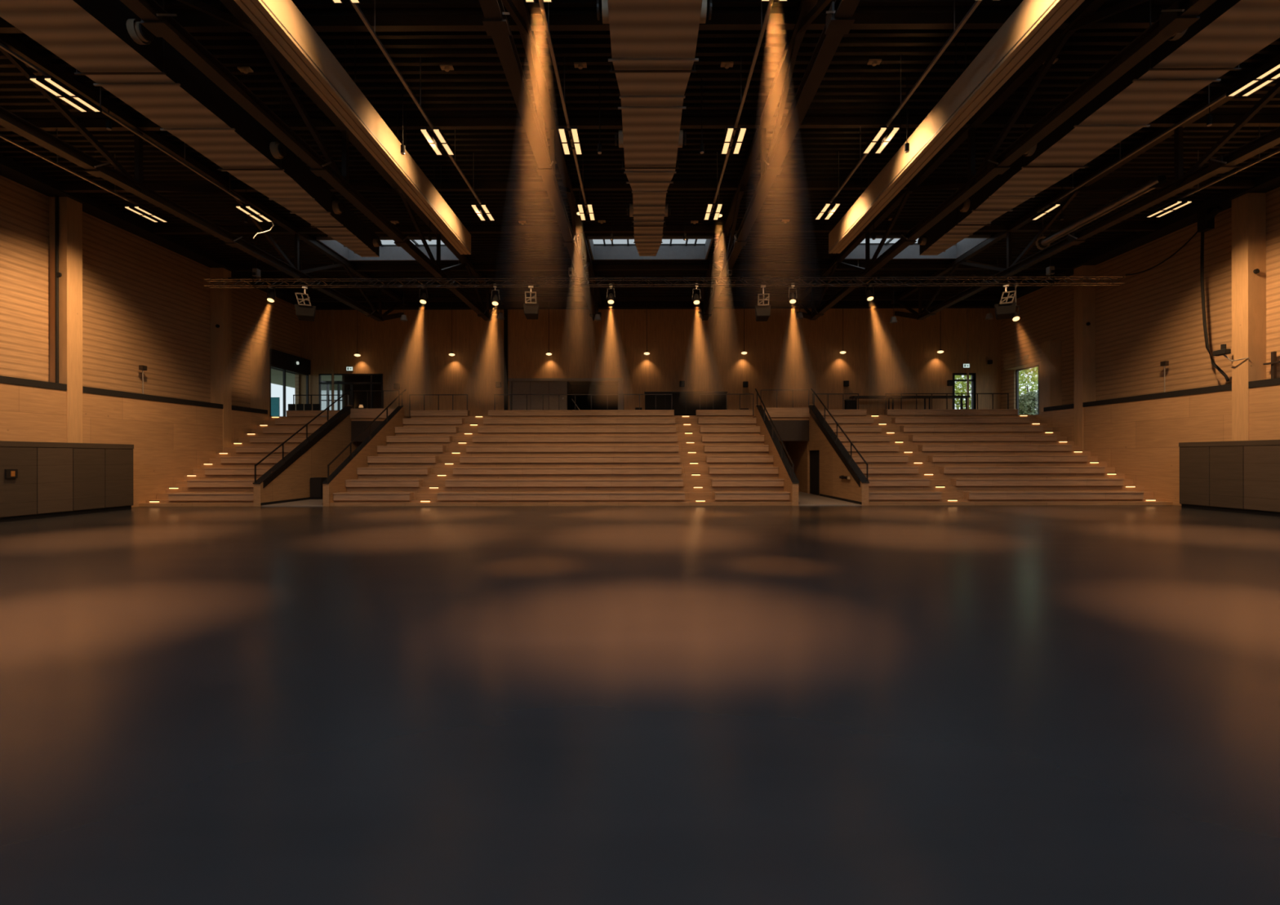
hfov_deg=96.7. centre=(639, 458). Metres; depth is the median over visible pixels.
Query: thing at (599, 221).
smoke detector
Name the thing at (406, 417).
floor
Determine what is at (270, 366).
window
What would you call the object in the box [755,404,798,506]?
wall
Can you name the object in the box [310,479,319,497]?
grille
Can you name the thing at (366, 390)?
bridge railing
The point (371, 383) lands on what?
door
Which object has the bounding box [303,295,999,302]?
ceiling beam
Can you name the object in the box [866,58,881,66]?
smoke detector
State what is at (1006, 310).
loudspeaker
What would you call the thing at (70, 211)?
wall column
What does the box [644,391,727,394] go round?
countertop
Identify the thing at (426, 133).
diffuser
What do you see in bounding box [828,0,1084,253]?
ventilation duct
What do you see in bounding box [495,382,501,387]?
wall speaker
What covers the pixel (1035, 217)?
diffuser
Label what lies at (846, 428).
bench
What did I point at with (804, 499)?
floor
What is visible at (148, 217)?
diffuser
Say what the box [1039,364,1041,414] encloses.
door frame
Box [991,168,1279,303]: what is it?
beam
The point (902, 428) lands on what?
bench
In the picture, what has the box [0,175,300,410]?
wall
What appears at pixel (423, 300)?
spotlight
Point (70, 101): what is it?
diffuser
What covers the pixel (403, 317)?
pendant lamp
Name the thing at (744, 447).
bench
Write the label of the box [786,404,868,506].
wall
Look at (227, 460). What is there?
bench
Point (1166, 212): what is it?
diffuser
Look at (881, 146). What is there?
diffuser
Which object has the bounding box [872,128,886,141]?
diffuser
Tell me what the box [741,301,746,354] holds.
pendant lamp
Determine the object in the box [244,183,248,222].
floodlight
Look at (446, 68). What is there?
smoke detector
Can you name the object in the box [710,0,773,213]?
track
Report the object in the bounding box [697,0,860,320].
roof truss
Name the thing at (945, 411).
bench
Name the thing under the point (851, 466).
stair handrail
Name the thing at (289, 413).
bench
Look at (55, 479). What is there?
storage unit
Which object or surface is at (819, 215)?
diffuser
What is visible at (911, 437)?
bench
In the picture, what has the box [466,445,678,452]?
bench
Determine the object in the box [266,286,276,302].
spotlight
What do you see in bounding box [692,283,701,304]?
spotlight
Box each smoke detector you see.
[236,66,253,74]
[390,221,399,224]
[440,64,453,71]
[518,221,526,224]
[573,62,586,69]
[598,220,605,223]
[690,220,698,224]
[720,62,733,68]
[781,219,789,222]
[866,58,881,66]
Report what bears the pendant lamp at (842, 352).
hanging from the ceiling at (477, 86)
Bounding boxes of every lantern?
[795,271,803,319]
[889,271,897,323]
[985,270,993,319]
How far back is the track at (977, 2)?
13.55 m
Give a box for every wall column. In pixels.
[48,196,82,443]
[209,267,231,452]
[1073,265,1095,451]
[1231,192,1266,440]
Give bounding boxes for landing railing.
[293,395,345,410]
[408,394,467,417]
[493,394,672,416]
[699,393,753,416]
[812,393,858,409]
[885,393,1008,415]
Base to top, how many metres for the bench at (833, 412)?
0.330 m
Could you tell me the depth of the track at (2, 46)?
15.73 m
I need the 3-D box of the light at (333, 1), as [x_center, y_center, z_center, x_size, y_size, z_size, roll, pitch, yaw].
[-5.651,-8.865,10.369,0.510,0.180,1.240,0,0,0]
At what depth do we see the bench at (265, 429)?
31.31 m
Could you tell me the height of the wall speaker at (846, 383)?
0.368 m
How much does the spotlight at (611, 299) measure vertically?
0.834 m
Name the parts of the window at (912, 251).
frame, pane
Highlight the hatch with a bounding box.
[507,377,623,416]
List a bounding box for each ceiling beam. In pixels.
[0,12,1162,33]
[0,115,1279,131]
[60,179,1254,192]
[271,280,1031,288]
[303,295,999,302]
[310,300,998,310]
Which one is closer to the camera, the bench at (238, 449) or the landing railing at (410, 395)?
the bench at (238, 449)
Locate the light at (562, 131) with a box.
[558,126,582,155]
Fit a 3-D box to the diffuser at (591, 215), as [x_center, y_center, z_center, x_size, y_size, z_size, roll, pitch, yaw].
[-1.747,-8.809,20.721,0.144,0.025,0.590,0,0,0]
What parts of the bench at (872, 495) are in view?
seat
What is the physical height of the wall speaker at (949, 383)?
0.368 m
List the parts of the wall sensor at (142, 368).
rod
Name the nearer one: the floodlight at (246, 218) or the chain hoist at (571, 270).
the floodlight at (246, 218)
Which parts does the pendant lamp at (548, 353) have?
cord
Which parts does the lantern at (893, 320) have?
drop rod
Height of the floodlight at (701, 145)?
2.120 m
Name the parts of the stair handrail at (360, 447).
post, post, post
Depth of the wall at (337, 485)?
27.51 m
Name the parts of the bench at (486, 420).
seat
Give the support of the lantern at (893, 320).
hanging from the ceiling at (477, 86)
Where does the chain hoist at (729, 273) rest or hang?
hanging from the roof truss at (839, 20)
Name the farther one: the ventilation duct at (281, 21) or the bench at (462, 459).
the bench at (462, 459)
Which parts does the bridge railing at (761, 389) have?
rail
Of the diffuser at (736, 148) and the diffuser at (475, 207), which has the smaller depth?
the diffuser at (736, 148)
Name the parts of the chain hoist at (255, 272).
chain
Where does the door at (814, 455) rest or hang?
in the wall at (831, 466)
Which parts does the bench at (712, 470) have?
seat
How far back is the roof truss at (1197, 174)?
19.07 m
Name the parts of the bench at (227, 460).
seat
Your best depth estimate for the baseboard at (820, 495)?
27.04 m
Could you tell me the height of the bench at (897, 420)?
0.330 m
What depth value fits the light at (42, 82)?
13.71 m
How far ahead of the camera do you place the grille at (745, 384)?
37.29 m
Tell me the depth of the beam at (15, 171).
23.98 m
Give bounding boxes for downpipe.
[503,309,507,410]
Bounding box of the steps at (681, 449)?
[675,419,712,498]
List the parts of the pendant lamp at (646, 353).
cord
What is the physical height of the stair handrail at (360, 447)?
5.301 m
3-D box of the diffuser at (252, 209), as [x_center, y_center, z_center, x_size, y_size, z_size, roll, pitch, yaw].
[-13.698,-8.789,20.180,0.144,0.025,0.590,0,0,0]
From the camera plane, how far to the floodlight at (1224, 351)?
22.10 m
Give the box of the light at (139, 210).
[124,204,168,222]
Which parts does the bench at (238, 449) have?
seat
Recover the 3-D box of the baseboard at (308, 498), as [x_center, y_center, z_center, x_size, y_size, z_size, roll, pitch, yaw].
[-16.485,1.999,27.655,0.020,0.110,5.800,0,0,0]
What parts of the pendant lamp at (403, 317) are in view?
drop rod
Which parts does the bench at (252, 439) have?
panel, seat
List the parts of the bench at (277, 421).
seat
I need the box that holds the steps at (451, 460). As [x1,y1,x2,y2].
[416,420,483,499]
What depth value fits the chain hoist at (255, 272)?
24.66 m
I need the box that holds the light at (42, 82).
[29,75,102,112]
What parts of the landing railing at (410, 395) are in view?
post, rail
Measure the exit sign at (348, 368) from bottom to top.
0.280 m
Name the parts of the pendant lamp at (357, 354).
cord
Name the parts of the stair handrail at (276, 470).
post, post, post, post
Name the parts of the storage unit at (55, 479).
door, door, door, door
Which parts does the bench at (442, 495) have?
seat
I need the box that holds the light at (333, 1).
[331,0,360,4]
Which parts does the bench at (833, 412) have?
seat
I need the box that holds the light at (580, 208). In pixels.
[574,185,595,220]
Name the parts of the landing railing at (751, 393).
rail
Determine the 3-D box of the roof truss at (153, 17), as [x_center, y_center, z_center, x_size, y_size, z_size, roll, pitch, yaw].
[-9.029,-9.152,17.230,0.440,2.155,40.400,0,0,0]
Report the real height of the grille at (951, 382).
0.288 m
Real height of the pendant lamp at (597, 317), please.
2.692 m
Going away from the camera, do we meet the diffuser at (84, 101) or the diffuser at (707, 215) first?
the diffuser at (84, 101)
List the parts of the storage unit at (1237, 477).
door, door, door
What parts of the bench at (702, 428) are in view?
seat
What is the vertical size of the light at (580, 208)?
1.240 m
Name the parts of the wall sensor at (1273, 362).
arm, post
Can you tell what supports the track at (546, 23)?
hanging from the ceiling at (477, 86)
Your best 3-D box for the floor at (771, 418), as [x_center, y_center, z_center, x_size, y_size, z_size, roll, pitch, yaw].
[8.277,-2.344,34.983,2.730,0.350,5.180,0,0,0]
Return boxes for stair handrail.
[253,389,351,488]
[322,389,406,484]
[755,388,799,483]
[808,388,869,487]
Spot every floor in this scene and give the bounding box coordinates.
[0,493,1279,904]
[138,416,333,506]
[261,499,322,506]
[351,416,410,421]
[752,416,808,420]
[798,491,861,506]
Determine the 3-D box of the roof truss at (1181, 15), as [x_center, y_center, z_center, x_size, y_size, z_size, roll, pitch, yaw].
[10.121,-9.185,17.166,0.440,2.155,40.400,0,0,0]
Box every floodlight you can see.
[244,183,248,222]
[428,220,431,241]
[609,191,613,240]
[683,233,686,240]
[699,74,704,154]
[871,218,875,239]
[904,73,909,153]
[1206,107,1212,126]
[1213,344,1248,361]
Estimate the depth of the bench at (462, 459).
28.14 m
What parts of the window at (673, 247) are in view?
frame, pane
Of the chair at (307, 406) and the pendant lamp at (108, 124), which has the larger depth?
the chair at (307, 406)
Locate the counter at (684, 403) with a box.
[644,391,727,415]
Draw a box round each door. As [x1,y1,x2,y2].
[319,373,382,410]
[809,450,819,495]
[952,373,976,415]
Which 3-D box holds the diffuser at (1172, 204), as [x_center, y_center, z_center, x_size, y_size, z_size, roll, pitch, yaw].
[18.611,-8.845,19.923,0.144,0.025,0.590,0,0,0]
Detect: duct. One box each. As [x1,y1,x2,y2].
[234,0,471,254]
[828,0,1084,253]
[1035,174,1167,249]
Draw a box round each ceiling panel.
[0,0,381,257]
[596,0,711,256]
[917,0,1279,255]
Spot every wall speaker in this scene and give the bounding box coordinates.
[394,383,399,389]
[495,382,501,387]
[679,381,684,386]
[742,381,748,387]
[843,380,848,386]
[946,380,953,386]
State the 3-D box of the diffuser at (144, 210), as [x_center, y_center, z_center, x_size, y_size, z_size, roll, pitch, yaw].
[-17.599,-8.782,20.193,0.144,0.025,0.590,0,0,0]
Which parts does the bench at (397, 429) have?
seat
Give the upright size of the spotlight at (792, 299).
0.834 m
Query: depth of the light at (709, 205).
20.45 m
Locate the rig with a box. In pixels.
[204,274,1125,288]
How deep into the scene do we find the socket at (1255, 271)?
21.46 m
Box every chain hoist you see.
[252,226,260,288]
[568,222,573,288]
[726,226,732,287]
[1045,226,1054,286]
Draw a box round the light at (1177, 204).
[1145,200,1191,217]
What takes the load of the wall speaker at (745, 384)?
attached to the wall at (881, 357)
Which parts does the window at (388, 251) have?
frame, pane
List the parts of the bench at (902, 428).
seat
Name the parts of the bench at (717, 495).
seat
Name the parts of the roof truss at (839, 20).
splice plate, splice plate, splice plate, splice plate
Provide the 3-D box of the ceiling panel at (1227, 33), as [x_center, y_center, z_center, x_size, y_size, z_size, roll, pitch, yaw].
[11.579,-9.245,10.512,2.060,2.160,25.100,0,0,0]
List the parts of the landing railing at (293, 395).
rail, post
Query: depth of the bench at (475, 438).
30.22 m
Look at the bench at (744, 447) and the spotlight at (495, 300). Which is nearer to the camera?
the spotlight at (495, 300)
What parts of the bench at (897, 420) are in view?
seat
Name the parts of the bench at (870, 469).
seat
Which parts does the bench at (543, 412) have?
seat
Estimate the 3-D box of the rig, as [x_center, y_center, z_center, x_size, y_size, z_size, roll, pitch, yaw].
[1.013,-7.688,24.684,39.745,0.421,0.355,0,0,0]
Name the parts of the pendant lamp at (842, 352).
cord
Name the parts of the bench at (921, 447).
seat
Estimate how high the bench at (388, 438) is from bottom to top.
0.330 m
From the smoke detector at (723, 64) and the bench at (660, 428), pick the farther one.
the bench at (660, 428)
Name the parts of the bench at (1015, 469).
panel, seat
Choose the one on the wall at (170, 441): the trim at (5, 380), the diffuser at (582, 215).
the trim at (5, 380)
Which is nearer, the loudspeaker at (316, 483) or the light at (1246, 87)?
the light at (1246, 87)
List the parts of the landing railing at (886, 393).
post, post, rail, post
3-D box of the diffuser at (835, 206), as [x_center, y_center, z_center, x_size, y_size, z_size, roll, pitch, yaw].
[6.871,-8.825,20.062,0.144,0.025,0.590,0,0,0]
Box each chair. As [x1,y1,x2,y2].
[288,404,295,410]
[296,404,303,410]
[304,404,311,410]
[312,404,319,410]
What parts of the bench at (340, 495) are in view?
panel, seat, panel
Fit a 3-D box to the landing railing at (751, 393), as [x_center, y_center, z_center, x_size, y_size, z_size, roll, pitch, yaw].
[5.167,-3.178,33.933,3.220,1.330,0.050,0,0,0]
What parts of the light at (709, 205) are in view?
spotlight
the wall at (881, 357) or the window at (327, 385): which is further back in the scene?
the window at (327, 385)
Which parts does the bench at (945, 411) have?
seat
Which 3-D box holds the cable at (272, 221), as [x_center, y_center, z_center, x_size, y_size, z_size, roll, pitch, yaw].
[-13.974,-8.470,21.121,0.812,0.632,0.088,0,0,8]
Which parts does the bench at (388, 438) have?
seat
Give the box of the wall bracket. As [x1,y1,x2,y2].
[839,475,849,479]
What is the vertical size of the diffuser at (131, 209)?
0.025 m
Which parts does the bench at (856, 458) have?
seat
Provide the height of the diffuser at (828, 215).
0.025 m
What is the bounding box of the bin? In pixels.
[844,399,857,409]
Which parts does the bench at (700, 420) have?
seat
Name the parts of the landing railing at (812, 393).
rail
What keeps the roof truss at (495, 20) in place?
attached to the ceiling beam at (911, 304)
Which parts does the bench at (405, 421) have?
seat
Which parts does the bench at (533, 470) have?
seat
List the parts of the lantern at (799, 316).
drop rod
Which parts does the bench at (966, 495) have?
panel, seat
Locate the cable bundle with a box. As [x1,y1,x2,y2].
[1197,205,1229,381]
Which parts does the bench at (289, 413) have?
seat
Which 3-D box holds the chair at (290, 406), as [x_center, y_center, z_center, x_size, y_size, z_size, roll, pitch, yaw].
[-21.712,-2.926,35.662,0.440,0.920,0.460,0,0,0]
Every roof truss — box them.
[0,33,407,321]
[120,0,504,320]
[478,0,602,320]
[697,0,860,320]
[794,0,1217,319]
[891,54,1279,319]
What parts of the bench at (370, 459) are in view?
seat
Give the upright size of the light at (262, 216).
0.180 m
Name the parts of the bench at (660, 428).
seat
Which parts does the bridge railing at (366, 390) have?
rail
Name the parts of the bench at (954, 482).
panel, seat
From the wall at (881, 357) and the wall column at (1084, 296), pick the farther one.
the wall at (881, 357)
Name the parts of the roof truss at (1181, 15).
splice plate, splice plate, splice plate, splice plate, splice plate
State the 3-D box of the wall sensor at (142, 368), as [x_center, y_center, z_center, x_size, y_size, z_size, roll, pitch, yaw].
[-22.192,-3.481,25.406,0.160,1.310,0.240,0,0,0]
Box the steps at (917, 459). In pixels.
[873,419,960,498]
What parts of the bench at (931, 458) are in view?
panel, seat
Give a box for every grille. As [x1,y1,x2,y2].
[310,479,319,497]
[680,381,684,386]
[743,382,747,386]
[949,380,953,385]
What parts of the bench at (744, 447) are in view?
seat, panel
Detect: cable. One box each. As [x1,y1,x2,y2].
[253,221,274,239]
[1125,230,1198,275]
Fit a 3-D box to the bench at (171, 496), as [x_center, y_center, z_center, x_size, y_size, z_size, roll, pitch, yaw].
[-18.808,1.708,25.302,3.950,0.330,0.520,0,0,0]
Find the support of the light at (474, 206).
attached to the track at (355, 6)
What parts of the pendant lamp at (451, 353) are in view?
cord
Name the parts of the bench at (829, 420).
seat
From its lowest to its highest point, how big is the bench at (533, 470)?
0.330 m
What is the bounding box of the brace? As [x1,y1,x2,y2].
[966,259,997,266]
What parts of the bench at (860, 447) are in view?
seat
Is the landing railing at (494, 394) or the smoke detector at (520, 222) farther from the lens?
the landing railing at (494, 394)
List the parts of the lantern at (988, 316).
drop rod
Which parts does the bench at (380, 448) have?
seat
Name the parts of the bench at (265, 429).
seat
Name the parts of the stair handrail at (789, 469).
post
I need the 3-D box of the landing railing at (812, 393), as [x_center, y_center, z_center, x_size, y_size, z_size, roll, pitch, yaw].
[11.659,-3.189,33.911,2.761,1.330,0.050,0,0,0]
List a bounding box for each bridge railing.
[351,390,399,408]
[760,389,808,408]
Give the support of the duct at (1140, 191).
hanging from the roof truss at (1197, 174)
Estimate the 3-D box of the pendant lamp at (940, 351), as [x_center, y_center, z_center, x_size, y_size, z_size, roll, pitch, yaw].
[19.502,-8.703,36.935,0.400,3.761,0.400,0,0,0]
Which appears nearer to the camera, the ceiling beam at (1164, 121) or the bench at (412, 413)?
the ceiling beam at (1164, 121)
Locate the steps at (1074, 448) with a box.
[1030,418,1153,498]
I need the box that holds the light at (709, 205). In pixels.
[703,191,724,220]
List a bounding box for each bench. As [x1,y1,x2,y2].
[168,493,253,501]
[186,480,254,487]
[204,467,271,475]
[220,456,284,463]
[235,445,297,453]
[248,435,309,442]
[262,426,319,433]
[274,418,329,424]
[285,410,339,416]
[333,492,413,500]
[345,479,422,487]
[356,467,431,475]
[367,456,439,462]
[377,445,445,452]
[386,435,452,442]
[394,426,458,433]
[402,418,464,424]
[409,410,470,416]
[436,492,684,500]
[444,479,683,487]
[453,466,681,474]
[459,456,679,462]
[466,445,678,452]
[471,435,677,442]
[477,426,675,432]
[483,417,675,424]
[488,409,674,416]
[695,409,752,415]
[697,417,756,423]
[699,426,759,432]
[701,435,764,441]
[703,444,768,452]
[706,455,773,462]
[708,466,778,474]
[711,479,784,486]
[713,492,790,500]
[818,409,866,415]
[825,417,874,423]
[830,426,881,432]
[835,435,889,441]
[843,444,898,451]
[852,455,908,462]
[858,466,918,474]
[867,478,929,486]
[868,491,942,499]
[884,408,1017,415]
[891,417,1030,423]
[899,426,1043,431]
[908,435,1057,441]
[917,444,1071,451]
[928,455,1088,462]
[938,466,1105,473]
[950,478,1124,486]
[963,491,1143,499]
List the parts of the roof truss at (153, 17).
splice plate, splice plate, splice plate, splice plate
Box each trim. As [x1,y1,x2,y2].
[0,375,267,414]
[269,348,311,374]
[331,310,333,410]
[350,408,395,418]
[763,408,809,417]
[966,308,968,415]
[990,377,1279,415]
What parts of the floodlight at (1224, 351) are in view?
knob, arm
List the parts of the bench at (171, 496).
seat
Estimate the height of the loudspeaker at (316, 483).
1.080 m
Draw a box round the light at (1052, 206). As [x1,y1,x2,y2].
[1031,202,1060,220]
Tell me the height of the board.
2.000 m
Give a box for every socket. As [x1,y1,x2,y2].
[56,272,62,277]
[1253,268,1259,274]
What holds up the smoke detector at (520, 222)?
attached to the ceiling at (477, 86)
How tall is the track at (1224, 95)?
1.360 m
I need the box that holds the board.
[271,397,279,416]
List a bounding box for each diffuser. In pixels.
[30,78,61,96]
[44,78,75,96]
[60,97,85,111]
[74,97,99,111]
[124,207,142,214]
[134,207,151,214]
[142,215,156,222]
[235,206,250,214]
[245,206,260,214]
[249,215,262,222]
[259,215,271,222]
[333,0,342,3]
[421,129,433,142]
[430,144,441,155]
[433,129,445,142]
[442,144,453,155]
[471,204,479,213]
[477,213,484,220]
[481,204,489,213]
[486,213,493,220]
[558,128,566,142]
[562,143,569,154]
[571,128,578,142]
[574,143,581,154]
[577,204,583,213]
[580,213,585,220]
[587,204,593,213]
[589,213,594,220]
[704,213,710,219]
[706,204,712,212]
[713,213,719,219]
[715,204,721,212]
[721,142,729,154]
[724,128,733,142]
[733,142,741,154]
[737,128,746,142]
[815,213,823,219]
[821,204,830,212]
[825,213,832,219]
[830,204,839,212]
[863,142,875,153]
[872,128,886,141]
[875,142,888,153]
[884,128,898,141]
[1032,213,1044,220]
[1044,204,1059,213]
[1148,210,1163,217]
[1157,210,1173,217]
[1163,201,1181,209]
[1173,201,1191,209]
[1228,80,1257,96]
[1242,80,1271,96]
[1256,64,1279,79]
[1271,73,1279,79]
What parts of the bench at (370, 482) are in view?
seat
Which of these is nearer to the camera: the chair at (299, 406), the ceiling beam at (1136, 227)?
the ceiling beam at (1136, 227)
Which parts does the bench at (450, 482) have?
seat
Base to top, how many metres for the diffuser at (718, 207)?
0.025 m
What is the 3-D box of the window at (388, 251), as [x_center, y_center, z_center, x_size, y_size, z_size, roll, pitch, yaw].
[-12.171,-10.654,28.090,6.010,0.800,2.860,0,0,0]
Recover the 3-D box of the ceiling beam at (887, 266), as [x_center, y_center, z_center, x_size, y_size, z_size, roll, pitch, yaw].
[0.613,-10.191,30.398,45.000,0.250,0.180,0,0,0]
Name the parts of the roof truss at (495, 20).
splice plate, splice plate, splice plate, splice plate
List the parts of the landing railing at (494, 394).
post, rail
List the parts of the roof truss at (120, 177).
splice plate, splice plate, splice plate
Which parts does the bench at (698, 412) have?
seat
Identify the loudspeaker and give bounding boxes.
[294,286,315,321]
[310,477,327,499]
[523,285,539,319]
[754,284,770,321]
[994,284,1016,319]
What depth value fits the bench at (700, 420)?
32.28 m
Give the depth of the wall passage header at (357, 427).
32.47 m
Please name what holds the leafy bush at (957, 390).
on the ground
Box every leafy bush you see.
[955,375,971,415]
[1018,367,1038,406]
[1018,390,1038,414]
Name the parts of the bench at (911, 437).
panel, seat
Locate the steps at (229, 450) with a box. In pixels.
[156,420,275,499]
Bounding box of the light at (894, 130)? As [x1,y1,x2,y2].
[862,125,899,154]
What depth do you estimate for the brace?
29.64 m
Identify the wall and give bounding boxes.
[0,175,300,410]
[0,382,270,507]
[253,404,362,506]
[300,308,1000,454]
[322,404,404,506]
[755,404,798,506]
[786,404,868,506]
[1000,186,1279,506]
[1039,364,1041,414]
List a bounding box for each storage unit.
[0,440,133,522]
[1178,440,1279,516]
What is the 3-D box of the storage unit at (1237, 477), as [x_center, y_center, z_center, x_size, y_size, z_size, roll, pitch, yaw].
[22.552,0.696,9.900,0.925,2.680,26.950,0,0,0]
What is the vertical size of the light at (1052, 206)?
0.180 m
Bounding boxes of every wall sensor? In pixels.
[138,365,146,394]
[1160,360,1168,392]
[1262,351,1279,378]
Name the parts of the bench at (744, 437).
seat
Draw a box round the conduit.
[54,195,58,382]
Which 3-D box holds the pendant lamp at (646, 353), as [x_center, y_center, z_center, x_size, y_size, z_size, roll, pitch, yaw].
[0.441,-8.608,36.999,0.400,3.761,0.400,0,0,0]
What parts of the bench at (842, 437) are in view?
seat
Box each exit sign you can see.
[346,366,353,371]
[962,364,969,368]
[1023,355,1028,359]
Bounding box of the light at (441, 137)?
[420,127,454,155]
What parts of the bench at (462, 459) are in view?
seat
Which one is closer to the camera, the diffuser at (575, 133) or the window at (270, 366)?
the diffuser at (575, 133)
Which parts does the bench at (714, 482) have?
seat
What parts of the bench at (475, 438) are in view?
seat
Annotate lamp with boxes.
[106,91,111,130]
[354,310,360,356]
[355,404,366,408]
[400,75,405,155]
[400,271,407,321]
[448,302,454,355]
[497,271,504,319]
[546,302,551,355]
[594,271,600,320]
[597,74,601,154]
[644,301,649,355]
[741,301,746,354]
[840,301,845,354]
[937,349,943,353]
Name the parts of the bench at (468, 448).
seat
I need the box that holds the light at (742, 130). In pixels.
[720,125,746,154]
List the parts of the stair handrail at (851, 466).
post, post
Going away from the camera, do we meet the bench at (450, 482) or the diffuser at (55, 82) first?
the diffuser at (55, 82)
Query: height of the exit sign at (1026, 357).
0.240 m
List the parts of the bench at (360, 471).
seat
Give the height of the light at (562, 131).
0.180 m
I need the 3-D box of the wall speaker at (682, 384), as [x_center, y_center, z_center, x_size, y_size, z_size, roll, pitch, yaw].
[2.770,-4.891,37.451,0.320,0.368,0.280,0,0,0]
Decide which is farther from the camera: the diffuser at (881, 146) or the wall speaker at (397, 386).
the wall speaker at (397, 386)
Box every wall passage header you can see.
[351,421,382,441]
[768,420,808,440]
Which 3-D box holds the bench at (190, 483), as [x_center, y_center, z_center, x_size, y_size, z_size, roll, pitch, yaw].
[-18.806,1.165,26.343,3.950,0.330,0.520,0,0,0]
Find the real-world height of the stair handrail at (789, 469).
5.301 m
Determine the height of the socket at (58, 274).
0.180 m
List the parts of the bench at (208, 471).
seat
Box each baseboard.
[260,497,311,505]
[819,493,862,504]
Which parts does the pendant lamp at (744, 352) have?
cord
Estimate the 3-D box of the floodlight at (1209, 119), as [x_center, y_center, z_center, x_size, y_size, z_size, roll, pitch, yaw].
[15.164,-9.607,15.150,0.120,1.490,0.120,0,0,0]
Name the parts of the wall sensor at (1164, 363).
rod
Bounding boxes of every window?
[250,344,308,416]
[315,236,458,261]
[320,381,342,410]
[342,375,381,408]
[586,235,713,260]
[844,235,991,259]
[1016,364,1039,414]
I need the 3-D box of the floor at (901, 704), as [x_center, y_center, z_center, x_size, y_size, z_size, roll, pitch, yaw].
[0.590,2.174,16.998,47.000,0.200,42.000,0,0,0]
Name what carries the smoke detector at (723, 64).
attached to the ceiling at (477, 86)
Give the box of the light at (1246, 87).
[1226,59,1279,97]
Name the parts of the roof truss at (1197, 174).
splice plate, splice plate, splice plate, splice plate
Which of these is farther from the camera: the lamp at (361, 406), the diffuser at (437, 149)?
the lamp at (361, 406)
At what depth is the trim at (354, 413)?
32.35 m
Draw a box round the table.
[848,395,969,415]
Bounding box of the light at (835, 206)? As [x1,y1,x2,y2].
[814,202,839,220]
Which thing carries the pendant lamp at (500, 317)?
hanging from the ceiling at (477, 86)
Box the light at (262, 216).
[235,204,273,222]
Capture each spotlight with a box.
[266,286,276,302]
[418,284,428,303]
[490,285,500,306]
[606,285,615,304]
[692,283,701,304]
[787,284,797,303]
[865,284,874,301]
[1011,282,1020,321]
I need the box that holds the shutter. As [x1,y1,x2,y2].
[511,381,567,416]
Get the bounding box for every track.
[0,43,249,204]
[0,128,158,214]
[350,0,484,212]
[538,0,588,214]
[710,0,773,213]
[829,0,981,203]
[1036,61,1276,213]
[1151,124,1279,212]
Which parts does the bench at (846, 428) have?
seat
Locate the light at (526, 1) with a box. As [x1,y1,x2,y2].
[524,0,551,3]
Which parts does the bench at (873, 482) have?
seat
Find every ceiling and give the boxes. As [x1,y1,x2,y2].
[0,0,1279,297]
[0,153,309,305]
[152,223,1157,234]
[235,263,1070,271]
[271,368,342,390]
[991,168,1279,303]
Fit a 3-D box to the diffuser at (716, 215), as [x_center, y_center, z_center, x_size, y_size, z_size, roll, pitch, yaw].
[2.783,-8.817,20.706,0.144,0.025,0.590,0,0,0]
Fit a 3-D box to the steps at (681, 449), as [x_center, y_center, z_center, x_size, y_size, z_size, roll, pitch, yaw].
[2.648,-0.201,29.536,1.280,4.072,7.770,0,0,0]
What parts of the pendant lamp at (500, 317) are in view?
drop rod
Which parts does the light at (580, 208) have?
spotlight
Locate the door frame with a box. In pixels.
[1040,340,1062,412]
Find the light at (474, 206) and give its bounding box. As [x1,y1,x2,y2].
[471,203,494,221]
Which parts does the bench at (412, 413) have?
seat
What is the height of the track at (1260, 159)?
1.360 m
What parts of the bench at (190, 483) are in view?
seat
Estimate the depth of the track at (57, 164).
17.59 m
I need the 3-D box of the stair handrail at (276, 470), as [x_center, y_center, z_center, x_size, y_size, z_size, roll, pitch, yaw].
[-16.642,-1.339,28.841,0.350,5.301,8.251,0,0,0]
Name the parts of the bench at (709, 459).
seat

